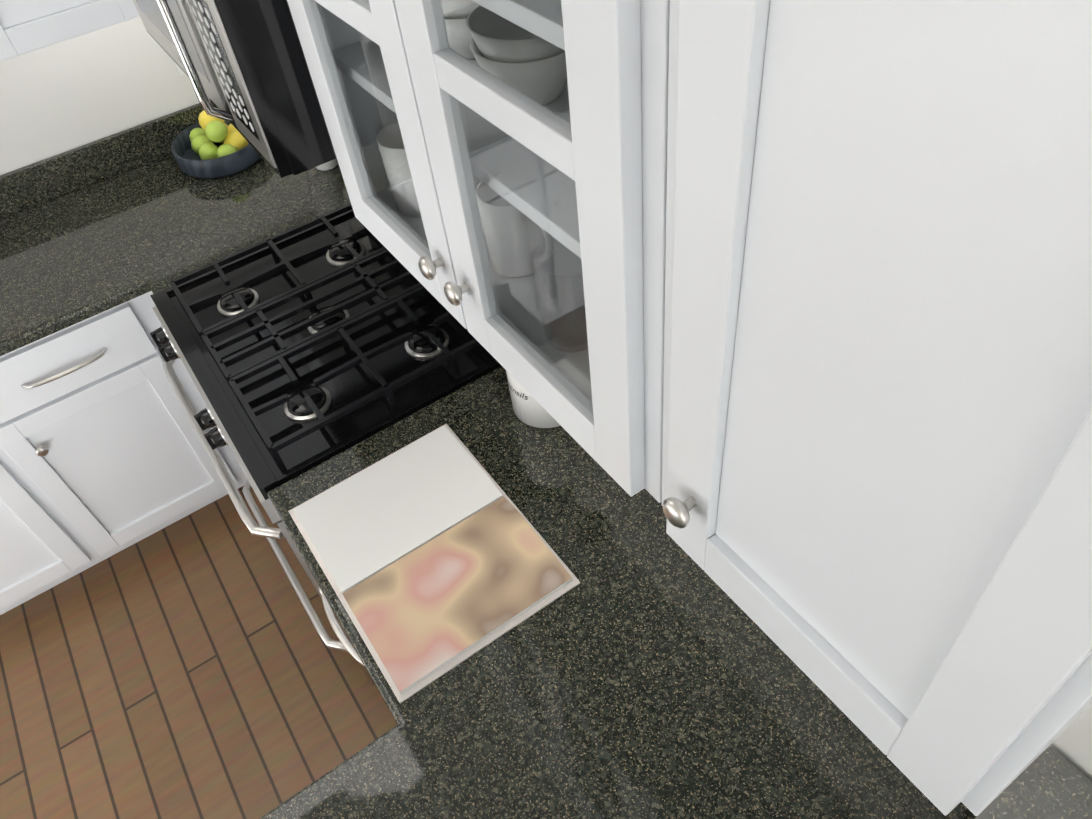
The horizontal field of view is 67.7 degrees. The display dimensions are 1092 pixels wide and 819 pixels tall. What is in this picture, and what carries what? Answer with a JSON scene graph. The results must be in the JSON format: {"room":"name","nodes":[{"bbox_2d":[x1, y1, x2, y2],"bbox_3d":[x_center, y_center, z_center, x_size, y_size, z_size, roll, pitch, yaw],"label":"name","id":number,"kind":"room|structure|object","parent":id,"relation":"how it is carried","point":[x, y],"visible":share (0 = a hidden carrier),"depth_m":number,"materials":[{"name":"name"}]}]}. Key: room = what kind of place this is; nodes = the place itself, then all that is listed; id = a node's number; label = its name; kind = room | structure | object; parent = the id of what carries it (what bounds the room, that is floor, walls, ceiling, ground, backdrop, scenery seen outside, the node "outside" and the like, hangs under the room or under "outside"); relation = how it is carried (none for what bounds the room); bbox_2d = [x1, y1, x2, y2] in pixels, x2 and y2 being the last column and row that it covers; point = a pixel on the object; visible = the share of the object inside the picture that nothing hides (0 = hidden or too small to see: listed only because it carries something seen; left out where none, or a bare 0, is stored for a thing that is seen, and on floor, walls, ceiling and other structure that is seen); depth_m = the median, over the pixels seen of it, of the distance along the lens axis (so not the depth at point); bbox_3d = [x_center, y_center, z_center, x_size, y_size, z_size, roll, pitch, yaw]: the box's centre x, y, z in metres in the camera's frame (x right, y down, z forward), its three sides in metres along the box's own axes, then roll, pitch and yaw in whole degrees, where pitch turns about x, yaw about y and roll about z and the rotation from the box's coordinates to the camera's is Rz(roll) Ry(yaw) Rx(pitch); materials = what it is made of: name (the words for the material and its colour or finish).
{"room":"kitchen","nodes":[
{"label":"kitchen","id":0,"kind":"room"},
{"bbox_2d":[0,17,199,174],"bbox_3d":[-2.956,-0.152,1.525,5.000,2.750,0.120,-30,51,-19],"label":"wall","id":1,"kind":"structure","parent":0,"point":[67,95],"depth_m":2.29,"materials":[{"name":"white paint"}]},
{"bbox_2d":[0,0,139,60],"bbox_3d":[-1.113,-1.297,1.796,0.718,0.760,0.321,-30,51,-19],"label":"upper cabinet","id":2,"kind":"object","parent":1,"relation":"attached to","point":[26,26],"visible":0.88,"depth_m":1.89,"materials":[{"name":"white paint"}]},
{"bbox_2d":[0,100,215,217],"bbox_3d":[-1.542,-0.306,2.038,2.198,0.105,0.684,-30,51,-19],"label":"backsplash","id":3,"kind":"structure","parent":1,"relation":"attached to","point":[34,184],"depth_m":2.38,"materials":[{"name":"stone"}]},
{"bbox_2d":[173,61,184,75],"bbox_3d":[-1.053,-1.037,2.367,0.072,0.116,0.007,-30,51,-19],"label":"duplex electrical outlet","id":4,"kind":"object","parent":1,"relation":"attached to","point":[180,71],"visible":0.02,"depth_m":2.39,"materials":[{"name":"white plastic"}]},
{"bbox_2d":[0,486,397,818],"bbox_3d":[-1.105,2.534,0.743,5.240,0.060,6.213,-30,51,-19],"label":"floor","id":5,"kind":"structure","parent":0,"point":[192,666],"depth_m":2.29,"materials":[{"name":"brown wood"}]},
{"bbox_2d":[0,315,217,614],"bbox_3d":[-1.608,0.080,2.408,1.004,0.880,0.611,-30,51,-19],"label":"base cabinet","id":6,"kind":"object","parent":5,"relation":"on","point":[103,454],"depth_m":2.28,"materials":[{"name":"white paint"}]},
{"bbox_2d":[96,291,246,498],"bbox_3d":[-0.907,-0.289,2.655,0.771,0.880,0.684,-30,51,-19],"label":"base cabinet","id":7,"kind":"object","parent":5,"relation":"on","point":[129,324],"depth_m":2.26,"materials":[{"name":"white paint"}]},
{"bbox_2d":[0,153,350,355],"bbox_3d":[-1.536,-0.260,2.088,2.198,0.030,0.684,-30,51,-19],"label":"countertop","id":8,"kind":"structure","parent":7,"relation":"on","point":[94,249],"depth_m":2.21,"materials":[{"name":"stone"}]},
{"bbox_2d":[171,120,261,178],"bbox_3d":[-0.968,-0.786,2.430,0.272,0.065,0.272,-30,51,-19],"label":"fruit bowl","id":9,"kind":"object","parent":8,"relation":"on","point":[190,161],"visible":0.5,"depth_m":2.36,"materials":[{"name":"ceramic"}]},
{"bbox_2d":[189,110,248,159],"bbox_3d":[-0.967,-0.817,2.398,0.165,0.126,0.218,-30,51,-19],"label":"fruit","id":10,"kind":"object","parent":9,"relation":"in","point":[208,134],"visible":0.85,"depth_m":2.36,"materials":[{"name":"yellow food"}]},
{"bbox_2d":[316,158,337,170],"bbox_3d":[-0.644,-0.781,2.280,0.069,0.217,0.068,-30,51,-19],"label":"vinegar bottle","id":11,"kind":"object","parent":8,"relation":"on","point":[330,165],"visible":0.08,"depth_m":2.33,"materials":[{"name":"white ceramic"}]},
{"bbox_2d":[150,203,501,684],"bbox_3d":[-0.500,0.012,2.106,0.692,1.201,0.774,-30,51,-19],"label":"range","id":12,"kind":"object","parent":5,"relation":"on","point":[300,349],"visible":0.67,"depth_m":1.82,"materials":[{"name":"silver metal"}]},
{"bbox_2d":[318,587,363,665],"bbox_3d":[-0.070,0.491,1.834,0.665,0.881,0.583,-30,51,-19],"label":"base cabinet","id":13,"kind":"object","parent":5,"relation":"on","point":[342,638],"visible":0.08,"depth_m":1.48,"materials":[{"name":"white paint"}]},
{"bbox_3d":[-0.712,1.359,1.124,2.998,0.881,0.624,-30,51,-19],"label":"base cabinet","id":14,"kind":"object","parent":5,"relation":"on","visible":0},
{"bbox_2d":[267,366,663,697],"bbox_3d":[-0.118,0.168,1.514,0.648,0.030,0.540,-30,51,-19],"label":"countertop","id":15,"kind":"structure","parent":14,"relation":"on","point":[581,512],"depth_m":1.53,"materials":[{"name":"stone"}]},
{"bbox_2d":[288,424,579,703],"bbox_3d":[-0.212,0.234,1.431,0.342,0.020,0.453,-30,51,-19],"label":"book","id":16,"kind":"object","parent":15,"relation":"on","point":[435,555],"visible":1,"depth_m":1.40,"materials":[{"name":"white paper"}]},
{"bbox_2d":[506,370,560,427],"bbox_3d":[-0.004,-0.071,1.583,0.146,0.168,0.145,-30,51,-19],"label":"crock","id":17,"kind":"object","parent":15,"relation":"on","point":[529,409],"visible":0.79,"depth_m":1.57,"materials":[{"name":"white ceramic"}]},
{"bbox_2d":[259,514,701,818],"bbox_3d":[-0.749,1.059,0.781,2.998,0.030,0.643,-30,51,-19],"label":"countertop","id":18,"kind":"structure","parent":14,"relation":"on","point":[623,581],"depth_m":1.26,"materials":[{"name":"stone"}]},
{"bbox_2d":[403,570,973,818],"bbox_3d":[0.225,0.522,1.146,0.658,0.030,0.450,-30,51,-19],"label":"countertop","id":19,"kind":"structure","parent":14,"relation":"on","point":[647,668],"depth_m":1.17,"materials":[{"name":"stone"}]},
{"bbox_2d":[1050,705,1091,779],"bbox_3d":[0.862,0.385,0.542,0.120,2.750,6.213,-30,51,-19],"label":"wall","id":20,"kind":"structure","parent":0,"point":[1072,743],"depth_m":0.96,"materials":[{"name":"white paint"}]},
{"bbox_2d":[133,0,336,177],"bbox_3d":[-0.480,-0.777,1.375,0.442,0.392,0.747,-30,51,-19],"label":"over-the-range microwave","id":21,"kind":"object","parent":20,"relation":"attached to","point":[242,65],"visible":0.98,"depth_m":1.18,"materials":[{"name":"black metal"}]},
{"bbox_2d":[287,0,669,502],"bbox_3d":[-0.024,-0.431,0.864,0.351,0.760,0.760,-30,51,-19],"label":"upper cabinet","id":22,"kind":"object","parent":20,"relation":"attached to","point":[577,168],"visible":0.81,"depth_m":0.81,"materials":[{"name":"white paint"}]},
{"bbox_2d":[377,0,566,277],"bbox_3d":[-0.013,-0.328,1.028,0.225,0.338,0.580,-30,51,-19],"label":"crockery","id":23,"kind":"object","parent":22,"relation":"in","point":[517,66],"depth_m":1.00,"materials":[{"name":"white ceramic"}]},
{"bbox_2d":[531,237,587,352],"bbox_3d":[0.004,-0.399,0.866,0.202,0.668,0.607,-30,51,-19],"label":"glassware","id":24,"kind":"object","parent":22,"relation":"in","point":[572,280],"depth_m":0.97,"materials":[{"name":"clear glass"}]},
{"bbox_2d":[661,0,1091,815],"bbox_3d":[0.300,-0.102,0.522,0.351,0.760,0.385,-30,51,-19],"label":"upper cabinet","id":25,"kind":"object","parent":20,"relation":"attached to","point":[877,446],"visible":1,"depth_m":0.47,"materials":[{"name":"white paint"}]},
{"bbox_3d":[-0.496,1.540,0.838,2.998,1.020,0.117,-30,51,-19],"label":"wall","id":26,"kind":"structure","parent":0,"visible":0},
{"bbox_2d":[970,746,1091,818],"bbox_3d":[-0.474,1.258,0.376,2.998,0.030,0.485,-30,51,-19],"label":"countertop","id":27,"kind":"structure","parent":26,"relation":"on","point":[1049,782],"depth_m":0.96,"materials":[{"name":"stone"}]}
]}

